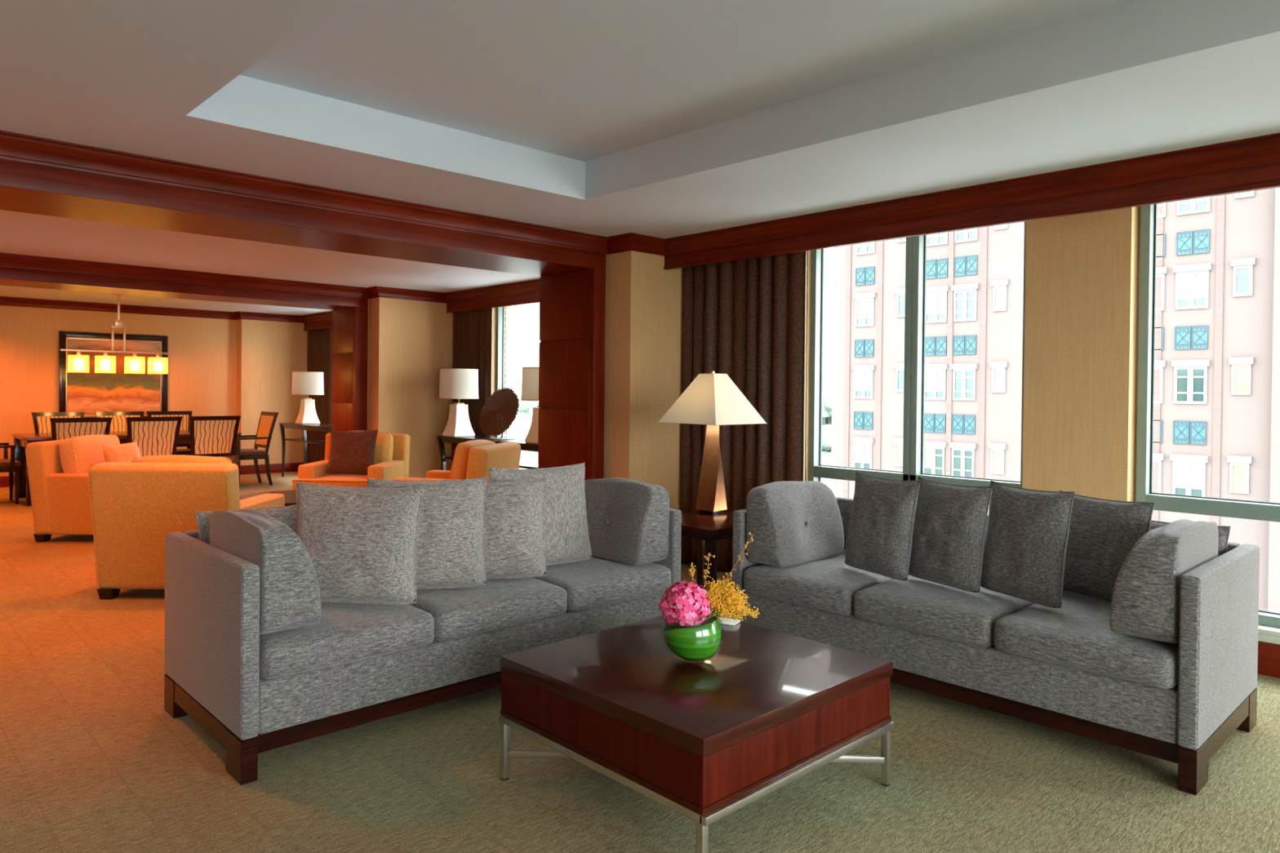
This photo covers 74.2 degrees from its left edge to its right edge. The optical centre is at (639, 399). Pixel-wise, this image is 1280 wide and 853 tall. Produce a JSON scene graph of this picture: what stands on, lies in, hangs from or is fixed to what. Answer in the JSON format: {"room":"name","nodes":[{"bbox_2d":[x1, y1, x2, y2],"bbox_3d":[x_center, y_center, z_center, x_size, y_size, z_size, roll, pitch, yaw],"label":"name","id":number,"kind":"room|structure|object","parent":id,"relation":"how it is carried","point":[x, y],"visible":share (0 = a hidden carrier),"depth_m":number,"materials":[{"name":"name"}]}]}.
{"room":"living room","nodes":[
{"label":"living room","id":0,"kind":"room"},
{"bbox_2d":[0,305,307,476],"bbox_3d":[-8.841,-0.095,10.734,10.400,2.500,0.460,0,1,-44],"label":"wall","id":1,"kind":"structure","parent":0,"point":[244,368],"depth_m":12.73,"materials":[{"name":"paint"}]},
{"bbox_2d":[58,331,168,417],"bbox_3d":[-7.436,-0.304,11.992,1.330,1.250,0.045,0,1,-44],"label":"painting","id":2,"kind":"object","parent":1,"relation":"attached to","point":[91,389],"visible":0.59,"depth_m":11.96,"materials":[{"name":"orange paint"}]},
{"bbox_2d":[0,296,303,323],"bbox_3d":[-8.968,-1.287,10.354,9.690,0.114,0.280,0,1,-44],"label":"crown molding","id":3,"kind":"structure","parent":1,"relation":"attached to","point":[7,301],"depth_m":12.22,"materials":[{"name":"brown wood"}]},
{"bbox_2d":[0,462,303,487],"bbox_3d":[-8.759,1.087,10.649,10.400,0.140,0.230,0,1,-44],"label":"baseboard","id":4,"kind":"structure","parent":1,"relation":"attached to","point":[289,467],"depth_m":13.22,"materials":[{"name":"brown wood"}]},
{"bbox_2d":[368,297,453,478],"bbox_3d":[-2.765,-0.030,10.437,1.410,2.500,0.870,0,1,-44],"label":"wall","id":5,"kind":"structure","parent":0,"point":[410,341],"depth_m":9.92,"materials":[{"name":"paint"}]},
{"bbox_2d":[0,252,446,302],"bbox_3d":[-5.846,-1.219,6.980,9.560,0.114,0.306,0,1,-44],"label":"crown molding","id":6,"kind":"structure","parent":5,"relation":"attached to","point":[6,260],"depth_m":8.52,"materials":[{"name":"brown wood"}]},
{"bbox_2d":[301,311,332,323],"bbox_3d":[-4.152,-1.259,12.263,0.080,0.114,3.763,0,1,-44],"label":"crown molding","id":7,"kind":"structure","parent":5,"relation":"attached to","point":[324,316],"depth_m":13.17,"materials":[{"name":"brown wood"}]},
{"bbox_2d":[444,279,539,302],"bbox_3d":[-1.129,-1.192,8.901,0.080,0.114,3.583,0,1,-44],"label":"crown molding","id":8,"kind":"structure","parent":5,"relation":"attached to","point":[531,286],"depth_m":9.42,"materials":[{"name":"brown wood"}]},
{"bbox_2d":[492,307,496,436],"bbox_3d":[-0.849,0.003,9.135,0.670,2.500,3.700,0,1,-44],"label":"wall window","id":9,"kind":"structure","parent":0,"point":[494,308],"depth_m":10.34,"materials":[{"name":"paper"}]},
{"bbox_2d":[495,302,536,437],"bbox_3d":[-0.813,-0.019,9.424,0.100,2.300,2.670,0,1,-44],"label":"window","id":10,"kind":"structure","parent":9,"relation":"attached to","point":[500,311],"depth_m":10.34,"materials":[{"name":"paint"}]},
{"bbox_2d":[0,0,1279,315],"bbox_3d":[-2.848,-1.417,4.441,10.800,0.400,18.000,0,1,-44],"label":"ceiling","id":11,"kind":"structure","parent":0,"point":[657,118],"depth_m":3.66,"materials":[{"name":"paint"}]},
{"bbox_2d":[60,293,171,371],"bbox_3d":[-6.436,-0.820,10.427,1.180,0.995,0.188,0,1,-44],"label":"chandelier","id":12,"kind":"object","parent":11,"relation":"hanging from","point":[77,362],"visible":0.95,"depth_m":10.41,"materials":[{"name":"gold metal"}]},
{"bbox_2d":[0,266,368,310],"bbox_3d":[-6.491,-1.172,7.009,8.665,0.218,0.624,0,1,-44],"label":"beam","id":13,"kind":"structure","parent":11,"relation":"attached to","point":[13,277],"depth_m":8.43,"materials":[{"name":"brown wood"}]},
{"bbox_2d":[0,159,605,276],"bbox_3d":[-3.545,-1.100,3.745,8.432,0.232,0.677,0,1,-44],"label":"beam","id":14,"kind":"structure","parent":11,"relation":"attached to","point":[26,188],"depth_m":4.80,"materials":[{"name":"brown wood"}]},
{"bbox_2d":[303,320,332,330],"bbox_3d":[-4.100,-1.196,12.326,0.098,0.236,3.740,0,1,-44],"label":"valance","id":15,"kind":"object","parent":11,"relation":"attached to","point":[326,324],"visible":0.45,"depth_m":13.26,"materials":[{"name":"brown wood"}]},
{"bbox_2d":[306,328,333,463],"bbox_3d":[-5.052,-0.067,13.373,0.093,2.435,0.937,0,1,-44],"label":"curtain","id":16,"kind":"object","parent":11,"relation":"hanging from","point":[319,359],"visible":0.58,"depth_m":13.29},
{"bbox_2d":[451,307,493,465],"bbox_3d":[-1.985,0.000,9.981,0.090,2.435,0.872,0,1,-44],"label":"curtain","id":17,"kind":"object","parent":11,"relation":"hanging from","point":[473,330],"visible":0.31,"depth_m":9.88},
{"bbox_2d":[446,291,539,312],"bbox_3d":[-1.070,-1.133,8.956,0.098,0.228,3.580,0,1,-44],"label":"valance","id":18,"kind":"object","parent":11,"relation":"attached to","point":[530,297],"visible":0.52,"depth_m":9.48,"materials":[{"name":"brown wood"}]},
{"bbox_2d":[680,250,807,574],"bbox_3d":[0.722,0.058,6.194,0.107,2.455,1.173,0,1,-44],"label":"curtain","id":19,"kind":"object","parent":11,"relation":"hanging from","point":[744,320],"visible":0.59,"depth_m":6.09,"materials":[{"name":"fabric"}]},
{"bbox_2d":[663,162,1279,269],"bbox_3d":[3.035,-1.040,3.542,0.098,0.214,8.175,0,1,-44],"label":"valance","id":20,"kind":"object","parent":11,"relation":"attached to","point":[1263,176],"visible":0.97,"depth_m":4.55,"materials":[{"name":"brown wood"}]},
{"bbox_2d":[0,471,1279,852],"bbox_3d":[-2.876,1.383,4.471,10.800,0.200,18.000,0,1,-44],"label":"floor","id":21,"kind":"structure","parent":0,"point":[93,760],"depth_m":2.92,"materials":[{"name":"carpet"}]},
{"bbox_2d":[0,442,20,504],"bbox_3d":[-7.379,0.681,9.531,0.602,1.005,0.580,0,1,-44],"label":"dining chair","id":22,"kind":"object","parent":21,"relation":"on","point":[11,465],"visible":1,"depth_m":9.54,"materials":[{"name":"wood"}]},
{"bbox_2d":[31,412,84,433],"bbox_3d":[-7.243,0.670,10.616,0.565,1.005,0.602,0,1,-44],"label":"dining chair","id":23,"kind":"object","parent":21,"relation":"on","point":[42,424],"visible":0.26,"depth_m":10.69,"materials":[{"name":"fabric"}]},
{"bbox_2d":[25,434,119,542],"bbox_3d":[-4.754,0.778,7.679,1.024,0.904,0.884,1,1,2],"label":"armchair","id":24,"kind":"object","parent":21,"relation":"on","point":[58,470],"visible":0.56,"depth_m":7.26,"materials":[{"name":"orange fabric"}]},
{"bbox_2d":[59,435,119,473],"bbox_3d":[-4.966,0.558,7.686,0.259,0.470,0.658,1,1,2],"label":"cushion","id":25,"kind":"object","parent":24,"relation":"on","point":[77,455],"depth_m":7.44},
{"bbox_2d":[102,441,141,462],"bbox_3d":[-4.674,0.580,7.694,0.175,0.369,0.476,1,1,5],"label":"throw pillow","id":26,"kind":"object","parent":24,"relation":"on","point":[126,452],"visible":0.49,"depth_m":7.62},
{"bbox_2d":[49,417,112,440],"bbox_3d":[-6.181,0.696,9.276,0.565,1.005,0.602,0,1,-44],"label":"dining chair","id":27,"kind":"object","parent":21,"relation":"on","point":[62,428],"visible":0.32,"depth_m":9.05,"materials":[{"name":"brown fabric"}]},
{"bbox_2d":[94,411,143,431],"bbox_3d":[-6.747,0.670,11.088,0.565,1.005,0.602,0,1,-44],"label":"dining chair","id":28,"kind":"object","parent":21,"relation":"on","point":[118,423],"visible":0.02,"depth_m":11.24,"materials":[{"name":"fabric"}]},
{"bbox_2d":[12,430,241,506],"bbox_3d":[-6.343,0.803,10.548,2.260,0.760,1.080,0,1,-44],"label":"dining table","id":29,"kind":"object","parent":21,"relation":"on","point":[20,441],"visible":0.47,"depth_m":10.11,"materials":[{"name":"brown wood"}]},
{"bbox_2d":[125,416,182,456],"bbox_3d":[-5.675,0.696,9.759,0.565,1.005,0.602,0,1,-44],"label":"dining chair","id":30,"kind":"object","parent":21,"relation":"on","point":[153,436],"visible":0.54,"depth_m":9.59,"materials":[{"name":"fabric"}]},
{"bbox_2d":[146,410,192,455],"bbox_3d":[-6.312,0.670,11.502,0.565,1.005,0.602,0,1,-44],"label":"dining chair","id":31,"kind":"object","parent":21,"relation":"on","point":[184,425],"visible":0.27,"depth_m":11.71,"materials":[{"name":"wood"}]},
{"bbox_2d":[88,454,284,599],"bbox_3d":[-3.008,0.816,5.787,0.884,0.904,1.024,1,1,0],"label":"armchair","id":32,"kind":"object","parent":21,"relation":"on","point":[135,504],"visible":0.75,"depth_m":5.31,"materials":[{"name":"orange fabric"}]},
{"bbox_2d":[134,454,231,463],"bbox_3d":[-3.007,0.600,5.571,0.658,0.468,0.268,1,1,0],"label":"cushion","id":33,"kind":"object","parent":32,"relation":"on","point":[176,458],"depth_m":5.49,"materials":[{"name":"fabric"}]},
{"bbox_2d":[189,415,240,457],"bbox_3d":[-5.211,0.695,10.200,0.565,1.005,0.602,0,1,-44],"label":"dining chair","id":34,"kind":"object","parent":21,"relation":"on","point":[210,436],"visible":0.71,"depth_m":10.02,"materials":[{"name":"fabric"}]},
{"bbox_2d":[240,411,278,485],"bbox_3d":[-5.381,0.678,11.627,0.602,1.005,0.580,0,1,-44],"label":"dining chair","id":35,"kind":"object","parent":21,"relation":"on","point":[267,420],"visible":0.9,"depth_m":11.63,"materials":[{"name":"wood"}]},
{"bbox_2d":[240,489,296,506],"bbox_3d":[-2.974,1.042,7.271,0.940,0.420,0.940,0,1,-44],"label":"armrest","id":36,"kind":"object","parent":21,"relation":"on","point":[290,495],"visible":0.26,"depth_m":7.31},
{"bbox_2d":[279,422,331,476],"bbox_3d":[-4.489,0.778,12.051,0.380,0.815,2.420,0,1,-44],"label":"console table","id":37,"kind":"object","parent":21,"relation":"on","point":[314,427],"visible":0.38,"depth_m":12.51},
{"bbox_2d":[284,438,325,444],"bbox_3d":[-4.487,0.619,12.050,0.280,0.023,2.220,0,1,-44],"label":"shelf","id":38,"kind":"object","parent":37,"relation":"attached to","point":[302,440],"depth_m":12.36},
{"bbox_2d":[291,371,324,424],"bbox_3d":[-4.901,-0.022,12.485,0.447,0.765,0.447,0,1,-44],"label":"table lamp","id":39,"kind":"object","parent":37,"relation":"on","point":[304,383],"visible":1,"depth_m":12.35,"materials":[{"name":"white ceramic"}]},
{"bbox_2d":[331,306,368,431],"bbox_3d":[-3.420,0.077,9.958,0.150,2.282,0.624,0,1,-44],"label":"post","id":40,"kind":"object","parent":21,"relation":"on","point":[349,325],"visible":0.66,"depth_m":9.78,"materials":[{"name":"brown wood"}]},
{"bbox_2d":[291,430,410,489],"bbox_3d":[-2.957,0.784,8.742,0.884,0.904,1.024,1,1,1],"label":"armchair","id":41,"kind":"object","parent":21,"relation":"on","point":[392,451],"visible":0.48,"depth_m":8.69,"materials":[{"name":"orange fabric"}]},
{"bbox_2d":[292,474,368,489],"bbox_3d":[-2.961,0.859,8.603,0.852,0.153,0.735,1,1,1],"label":"seat cushion","id":42,"kind":"object","parent":41,"relation":"on","point":[339,480],"depth_m":8.25,"materials":[{"name":"fabric"}]},
{"bbox_2d":[325,429,377,475],"bbox_3d":[-2.955,0.541,8.678,0.500,0.459,0.164,1,1,2],"label":"throw pillow","id":43,"kind":"object","parent":41,"relation":"on","point":[351,452],"visible":0.97,"depth_m":8.64,"materials":[{"name":"brown fabric"}]},
{"bbox_2d":[328,430,393,464],"bbox_3d":[-2.949,0.566,8.955,0.658,0.470,0.264,1,1,1],"label":"cushion","id":44,"kind":"object","parent":41,"relation":"on","point":[384,450],"depth_m":8.88,"materials":[{"name":"fabric"}]},
{"bbox_2d":[164,508,681,785],"bbox_3d":[-0.880,0.936,3.948,2.170,0.745,0.956,0,1,-44],"label":"sofa","id":45,"kind":"object","parent":21,"relation":"on","point":[254,693],"visible":0.69,"depth_m":3.29,"materials":[{"name":"grey fabric"}]},
{"bbox_2d":[195,504,296,544],"bbox_3d":[-1.644,0.639,3.616,0.464,0.358,0.136,0,1,-42],"label":"throw pillow","id":46,"kind":"object","parent":45,"relation":"on","point":[286,515],"visible":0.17,"depth_m":3.64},
{"bbox_2d":[209,509,321,634],"bbox_3d":[-1.432,0.625,3.220,0.222,0.401,0.604,0,1,-44],"label":"cushion","id":47,"kind":"object","parent":45,"relation":"on","point":[290,597],"visible":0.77,"depth_m":3.01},
{"bbox_2d":[259,602,434,679],"bbox_3d":[-1.351,0.912,3.461,0.679,0.162,0.900,0,1,-44],"label":"seat cushion","id":48,"kind":"object","parent":45,"relation":"on","point":[348,637],"depth_m":3.16,"materials":[{"name":"fabric"}]},
{"bbox_2d":[296,481,424,604],"bbox_3d":[-1.162,0.585,3.447,0.547,0.479,0.185,1,1,4],"label":"throw pillow","id":49,"kind":"object","parent":45,"relation":"on","point":[360,543],"visible":0.89,"depth_m":3.39,"materials":[{"name":"fabric"}]},
{"bbox_2d":[367,476,487,589],"bbox_3d":[-0.930,0.585,3.698,0.516,0.478,0.192,0,1,-11],"label":"throw pillow","id":50,"kind":"object","parent":45,"relation":"on","point":[450,545],"visible":0.61,"depth_m":3.67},
{"bbox_2d":[408,577,567,641],"bbox_3d":[-0.861,0.912,3.928,0.679,0.162,0.898,0,1,-44],"label":"seat cushion","id":51,"kind":"object","parent":45,"relation":"on","point":[500,608],"depth_m":3.62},
{"bbox_2d":[443,478,546,579],"bbox_3d":[-0.668,0.598,3.903,0.476,0.454,0.183,0,1,-11],"label":"throw pillow","id":52,"kind":"object","parent":45,"relation":"on","point":[513,521],"visible":0.56,"depth_m":3.87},
{"bbox_2d":[488,462,592,565],"bbox_3d":[-0.480,0.576,4.199,0.557,0.494,0.188,0,1,-36],"label":"throw pillow","id":53,"kind":"object","parent":45,"relation":"on","point":[566,531],"visible":0.59,"depth_m":4.21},
{"bbox_2d":[531,555,671,613],"bbox_3d":[-0.372,0.911,4.396,0.679,0.164,0.896,0,1,-44],"label":"seat cushion","id":54,"kind":"object","parent":45,"relation":"on","point":[595,584],"depth_m":4.10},
{"bbox_2d":[584,477,669,565],"bbox_3d":[-0.126,0.626,4.464,0.222,0.400,0.604,0,1,-44],"label":"cushion","id":55,"kind":"object","parent":45,"relation":"on","point":[628,520],"visible":0.83,"depth_m":4.31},
{"bbox_2d":[391,439,520,482],"bbox_3d":[-1.695,0.810,7.565,1.024,0.903,0.884,1,1,11],"label":"armchair","id":56,"kind":"object","parent":21,"relation":"on","point":[473,459],"visible":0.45,"depth_m":7.21,"materials":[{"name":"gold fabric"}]},
{"bbox_2d":[448,439,495,479],"bbox_3d":[-1.483,0.595,7.521,0.261,0.468,0.658,1,1,11],"label":"cushion","id":57,"kind":"object","parent":56,"relation":"on","point":[459,467],"depth_m":7.21,"materials":[{"name":"fabric"}]},
{"bbox_2d":[436,435,537,470],"bbox_3d":[-1.374,0.842,8.998,0.380,0.815,2.420,0,1,-44],"label":"console table","id":58,"kind":"object","parent":21,"relation":"on","point":[442,439],"visible":0.28,"depth_m":9.34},
{"bbox_2d":[439,368,479,436],"bbox_3d":[-2.067,0.037,9.661,0.447,0.765,0.447,0,1,-44],"label":"table lamp","id":59,"kind":"object","parent":58,"relation":"on","point":[454,384],"visible":1,"depth_m":9.52,"materials":[{"name":"white ceramic"}]},
{"bbox_2d":[445,456,537,468],"bbox_3d":[-1.372,0.683,8.996,0.280,0.023,2.220,0,1,-44],"label":"shelf","id":60,"kind":"object","parent":58,"relation":"attached to","point":[522,464],"depth_m":8.73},
{"bbox_2d":[479,387,519,439],"bbox_3d":[-1.513,0.151,9.098,0.244,0.560,0.561,0,1,-44],"label":"disc sculpture","id":61,"kind":"object","parent":58,"relation":"on","point":[500,409],"visible":1,"depth_m":9.06,"materials":[{"name":"wood"}]},
{"bbox_2d":[520,366,539,444],"bbox_3d":[-0.980,0.060,8.569,0.447,0.765,0.447,0,1,-44],"label":"table lamp","id":62,"kind":"object","parent":58,"relation":"on","point":[530,375],"visible":0.38,"depth_m":8.42,"materials":[{"name":"white ceramic"}]},
{"bbox_2d":[537,268,605,480],"bbox_3d":[-0.545,0.149,6.627,0.114,2.268,0.677,0,1,-44],"label":"post","id":63,"kind":"object","parent":21,"relation":"on","point":[571,345],"visible":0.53,"depth_m":6.52,"materials":[{"name":"brown wood"}]},
{"bbox_2d":[498,615,894,852],"bbox_3d":[0.200,1.115,2.947,0.996,0.430,0.972,0,1,-44],"label":"coffee table","id":64,"kind":"object","parent":21,"relation":"on","point":[705,742],"visible":0.89,"depth_m":2.66,"materials":[{"name":"brown wood"}]},
{"bbox_2d":[660,610,724,665],"bbox_3d":[0.179,0.802,2.908,0.218,0.196,0.218,0,1,-21],"label":"glass vase","id":65,"kind":"object","parent":64,"relation":"on","point":[714,611],"visible":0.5,"depth_m":2.88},
{"bbox_2d":[657,580,712,627],"bbox_3d":[0.157,0.746,2.904,0.182,0.246,0.181,1,1,28],"label":"hydrangea","id":66,"kind":"object","parent":65,"relation":"in","point":[682,604],"visible":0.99,"depth_m":2.84,"materials":[{"name":"pink plant"}]},
{"bbox_2d":[664,616,721,661],"bbox_3d":[0.197,0.814,2.889,0.196,0.134,0.152,0,1,-44],"label":"leaf","id":67,"kind":"object","parent":65,"relation":"in","point":[698,643],"visible":0.96,"depth_m":2.83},
{"bbox_2d":[701,577,759,625],"bbox_3d":[0.305,0.744,2.905,0.215,0.257,0.129,1,1,-6],"label":"goldenrod","id":68,"kind":"object","parent":65,"relation":"in","point":[726,606],"visible":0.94,"depth_m":2.88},
{"bbox_2d":[677,506,736,608],"bbox_3d":[0.399,1.009,5.113,0.700,0.600,0.700,0,1,-44],"label":"end table","id":69,"kind":"object","parent":21,"relation":"on","point":[708,529],"visible":0.27,"depth_m":4.77,"materials":[{"name":"brown wood"}]},
{"bbox_2d":[657,371,767,513],"bbox_3d":[0.452,0.265,5.304,0.485,0.884,0.485,0,1,-44],"label":"table lamp","id":70,"kind":"object","parent":69,"relation":"on","point":[713,400],"visible":1,"depth_m":5.24,"materials":[{"name":"brown metal"}]},
{"bbox_2d":[732,497,1259,795],"bbox_3d":[1.510,0.961,3.929,0.955,0.745,2.065,0,1,-44],"label":"sofa","id":71,"kind":"object","parent":21,"relation":"on","point":[1064,668],"visible":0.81,"depth_m":3.32,"materials":[{"name":"grey fabric"}]},
{"bbox_2d":[746,480,844,567],"bbox_3d":[0.824,0.637,4.442,0.604,0.398,0.222,0,1,-44],"label":"cushion","id":72,"kind":"object","parent":71,"relation":"on","point":[792,523],"visible":0.99,"depth_m":4.32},
{"bbox_2d":[743,549,910,615],"bbox_3d":[1.047,0.926,4.373,0.899,0.163,0.644,0,1,-44],"label":"seat cushion","id":73,"kind":"object","parent":71,"relation":"on","point":[828,586],"depth_m":4.10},
{"bbox_2d":[844,471,919,580],"bbox_3d":[1.160,0.606,4.097,0.162,0.469,0.435,0,1,-28],"label":"throw pillow","id":74,"kind":"object","parent":71,"relation":"on","point":[879,540],"visible":1,"depth_m":4.02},
{"bbox_2d":[908,476,992,592],"bbox_3d":[1.404,0.611,3.877,0.158,0.469,0.434,0,1,-26],"label":"throw pillow","id":75,"kind":"object","parent":71,"relation":"on","point":[950,520],"visible":0.94,"depth_m":3.80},
{"bbox_2d":[853,575,1066,647],"bbox_3d":[1.490,0.936,3.909,0.898,0.162,0.644,0,1,-44],"label":"seat cushion","id":76,"kind":"object","parent":71,"relation":"on","point":[916,609],"depth_m":3.64,"materials":[{"name":"fabric"}]},
{"bbox_2d":[980,480,1075,608],"bbox_3d":[1.640,0.611,3.629,0.161,0.479,0.446,0,1,-24],"label":"throw pillow","id":77,"kind":"object","parent":71,"relation":"on","point":[1027,533],"visible":0.97,"depth_m":3.55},
{"bbox_2d":[994,590,1178,688],"bbox_3d":[1.933,0.945,3.445,0.897,0.164,0.644,0,1,-44],"label":"seat cushion","id":78,"kind":"object","parent":71,"relation":"on","point":[1076,640],"depth_m":3.18,"materials":[{"name":"fabric"}]},
{"bbox_2d":[1059,490,1154,600],"bbox_3d":[1.981,0.636,3.665,0.160,0.434,0.445,0,1,-26],"label":"throw pillow","id":79,"kind":"object","parent":71,"relation":"on","point":[1102,533],"visible":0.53,"depth_m":3.60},
{"bbox_2d":[1109,519,1218,644],"bbox_3d":[1.996,0.659,3.212,0.604,0.402,0.222,0,1,-44],"label":"cushion","id":80,"kind":"object","parent":71,"relation":"on","point":[1145,601],"visible":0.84,"depth_m":3.00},
{"bbox_2d":[1148,520,1230,556],"bbox_3d":[2.251,0.686,3.605,0.144,0.342,0.433,0,1,-39],"label":"throw pillow","id":81,"kind":"object","parent":71,"relation":"on","point":[1224,531],"visible":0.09,"depth_m":3.46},
{"bbox_2d":[603,250,683,509],"bbox_3d":[0.062,0.036,6.948,1.167,2.500,0.825,0,1,-44],"label":"column","id":82,"kind":"structure","parent":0,"point":[643,307],"depth_m":6.39,"materials":[{"name":"beige paper"}]},
{"bbox_2d":[0,129,664,255],"bbox_3d":[-3.061,-1.154,3.504,8.800,0.114,0.339,0,1,-44],"label":"crown molding","id":83,"kind":"structure","parent":82,"relation":"attached to","point":[17,147],"depth_m":4.72,"materials":[{"name":"brown wood"}]},
{"bbox_2d":[663,133,1279,256],"bbox_3d":[2.976,-1.093,3.487,0.080,0.114,8.178,0,1,-44],"label":"crown molding","id":84,"kind":"structure","parent":82,"relation":"attached to","point":[1260,150],"depth_m":4.52,"materials":[{"name":"brown wood"}]},
{"bbox_2d":[804,205,1140,502],"bbox_3d":[3.449,0.102,3.977,0.360,2.500,8.200,0,1,-44],"label":"wall","id":85,"kind":"structure","parent":0,"point":[1082,270],"depth_m":4.74,"materials":[{"name":"beige paper"}]},
{"bbox_2d":[808,221,1026,503],"bbox_3d":[1.812,-0.033,5.637,0.100,2.258,1.574,0,1,-44],"label":"window","id":86,"kind":"structure","parent":85,"relation":"in","point":[916,246],"depth_m":5.60,"materials":[{"name":"paint"}]},
{"bbox_2d":[1136,204,1279,627],"bbox_3d":[3.320,-0.001,4.054,0.100,2.258,1.652,0,1,-44],"label":"window","id":87,"kind":"structure","parent":85,"relation":"in","point":[1228,508],"depth_m":4.59,"materials":[{"name":"paint"}]},
{"bbox_2d":[1257,640,1279,678],"bbox_3d":[3.320,1.274,3.864,0.042,0.156,8.180,0,1,-44],"label":"baseboard","id":88,"kind":"structure","parent":85,"relation":"attached to","point":[1268,654],"depth_m":4.11,"materials":[{"name":"brown wood"}]},
{"bbox_2d":[1257,624,1279,644],"bbox_3d":[3.334,1.161,3.938,0.140,0.064,6.170,0,1,-44],"label":"window sill","id":89,"kind":"structure","parent":85,"relation":"attached to","point":[1269,634],"depth_m":4.13,"materials":[{"name":"paint"}]},
{"bbox_3d":[77.880,16.116,212.589,394.000,0.500,640.000,0,1,-44],"label":"ground","id":90,"kind":"structure","parent":0,"visible":0},
{"bbox_2d":[503,306,513,438],"bbox_3d":[-1.987,6.223,10.912,0.110,22.000,0.840,0,1,-44],"label":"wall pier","id":91,"kind":"object","parent":90,"relation":"on","point":[508,309],"depth_m":10.53,"materials":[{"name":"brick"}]},
{"bbox_2d":[511,418,537,469],"bbox_3d":[-14.852,9.384,91.004,16.800,13.700,28.800,0,1,-44],"label":"building","id":92,"kind":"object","parent":90,"relation":"on","point":[520,428],"visible":0.11,"depth_m":76.30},
{"bbox_2d":[515,394,537,419],"bbox_3d":[-17.889,7.380,134.649,16.291,16.817,17.815,0,1,-44],"label":"building","id":93,"kind":"structure","parent":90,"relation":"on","point":[525,411],"depth_m":130.43,"materials":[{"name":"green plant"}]},
{"bbox_2d":[822,384,831,426],"bbox_3d":[22.802,7.094,113.141,14.940,18.629,15.800,0,1,-44],"label":"tree","id":94,"kind":"object","parent":90,"relation":"on","point":[827,391],"visible":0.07,"depth_m":109.06,"materials":[{"name":"green plant"}]},
{"bbox_2d":[822,424,831,454],"bbox_3d":[17.594,9.578,82.968,12.564,14.175,11.372,0,1,-44],"label":"tree","id":95,"kind":"object","parent":90,"relation":"on","point":[827,428],"visible":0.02,"depth_m":80.08,"materials":[{"name":"green plant"}]},
{"bbox_2d":[831,186,1279,613],"bbox_3d":[22.793,1.313,25.839,9.350,32.000,33.950,0,1,-44],"label":"brick building","id":96,"kind":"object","parent":90,"relation":"on","point":[1216,389],"visible":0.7,"depth_m":26.51,"materials":[{"name":"brick"}]},
{"bbox_2d":[924,337,935,355],"bbox_3d":[10.970,-2.008,31.998,0.060,0.710,0.428,0,1,-44],"label":"shutter","id":97,"kind":"object","parent":96,"relation":"hanging from","point":[930,342],"depth_m":31.95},
{"bbox_2d":[935,413,946,432],"bbox_3d":[11.252,0.898,31.702,0.060,0.710,0.428,0,1,-44],"label":"shutter","id":98,"kind":"object","parent":96,"relation":"hanging from","point":[940,419],"depth_m":31.66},
{"bbox_2d":[937,258,946,278],"bbox_3d":[11.310,-4.901,31.640,0.060,0.710,0.428,0,1,-44],"label":"shutter","id":99,"kind":"object","parent":96,"relation":"hanging from","point":[941,263],"depth_m":31.61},
{"bbox_2d":[954,336,964,355],"bbox_3d":[11.759,-1.991,31.169,0.060,0.710,0.418,0,1,-44],"label":"shutter","id":100,"kind":"object","parent":96,"relation":"hanging from","point":[959,341],"depth_m":31.12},
{"bbox_2d":[955,257,965,276],"bbox_3d":[11.788,-4.891,31.138,0.060,0.710,0.418,0,1,-44],"label":"shutter","id":101,"kind":"object","parent":96,"relation":"hanging from","point":[960,262],"depth_m":31.11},
{"bbox_2d":[964,415,975,434],"bbox_3d":[12.034,0.915,30.880,0.060,0.710,0.418,0,1,-44],"label":"shutter","id":102,"kind":"object","parent":96,"relation":"hanging from","point":[969,420],"depth_m":30.84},
{"bbox_2d":[965,335,975,355],"bbox_3d":[12.064,-1.984,30.849,0.060,0.710,0.418,0,1,-44],"label":"shutter","id":103,"kind":"object","parent":96,"relation":"hanging from","point":[970,340],"depth_m":30.81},
{"bbox_2d":[966,254,977,275],"bbox_3d":[12.093,-4.884,30.818,0.060,0.710,0.418,0,1,-44],"label":"shutter","id":104,"kind":"object","parent":96,"relation":"hanging from","point":[971,260],"depth_m":30.77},
{"bbox_2d":[1173,420,1187,443],"bbox_3d":[16.655,1.014,26.028,0.060,0.710,0.423,0,1,-44],"label":"shutter","id":105,"kind":"object","parent":96,"relation":"hanging from","point":[1180,427],"depth_m":26.01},
{"bbox_2d":[1175,326,1189,348],"bbox_3d":[16.684,-1.886,25.997,0.060,0.710,0.423,0,1,-44],"label":"shutter","id":106,"kind":"object","parent":96,"relation":"hanging from","point":[1182,333],"depth_m":25.98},
{"bbox_2d":[1177,231,1191,255],"bbox_3d":[16.713,-4.785,25.966,0.060,0.710,0.423,0,1,-44],"label":"shutter","id":107,"kind":"object","parent":96,"relation":"hanging from","point":[1184,238],"depth_m":25.95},
{"bbox_2d":[1191,422,1205,444],"bbox_3d":[16.963,1.020,25.704,0.060,0.710,0.423,0,1,-44],"label":"shutter","id":108,"kind":"object","parent":96,"relation":"hanging from","point":[1197,428],"depth_m":25.67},
{"bbox_2d":[1192,326,1207,349],"bbox_3d":[16.992,-1.879,25.673,0.060,0.710,0.423,0,1,-44],"label":"shutter","id":109,"kind":"object","parent":96,"relation":"hanging from","point":[1199,333],"depth_m":25.64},
{"bbox_2d":[1194,230,1208,253],"bbox_3d":[17.021,-4.779,25.642,0.060,0.710,0.423,0,1,-44],"label":"shutter","id":110,"kind":"object","parent":96,"relation":"hanging from","point":[1201,237],"depth_m":25.61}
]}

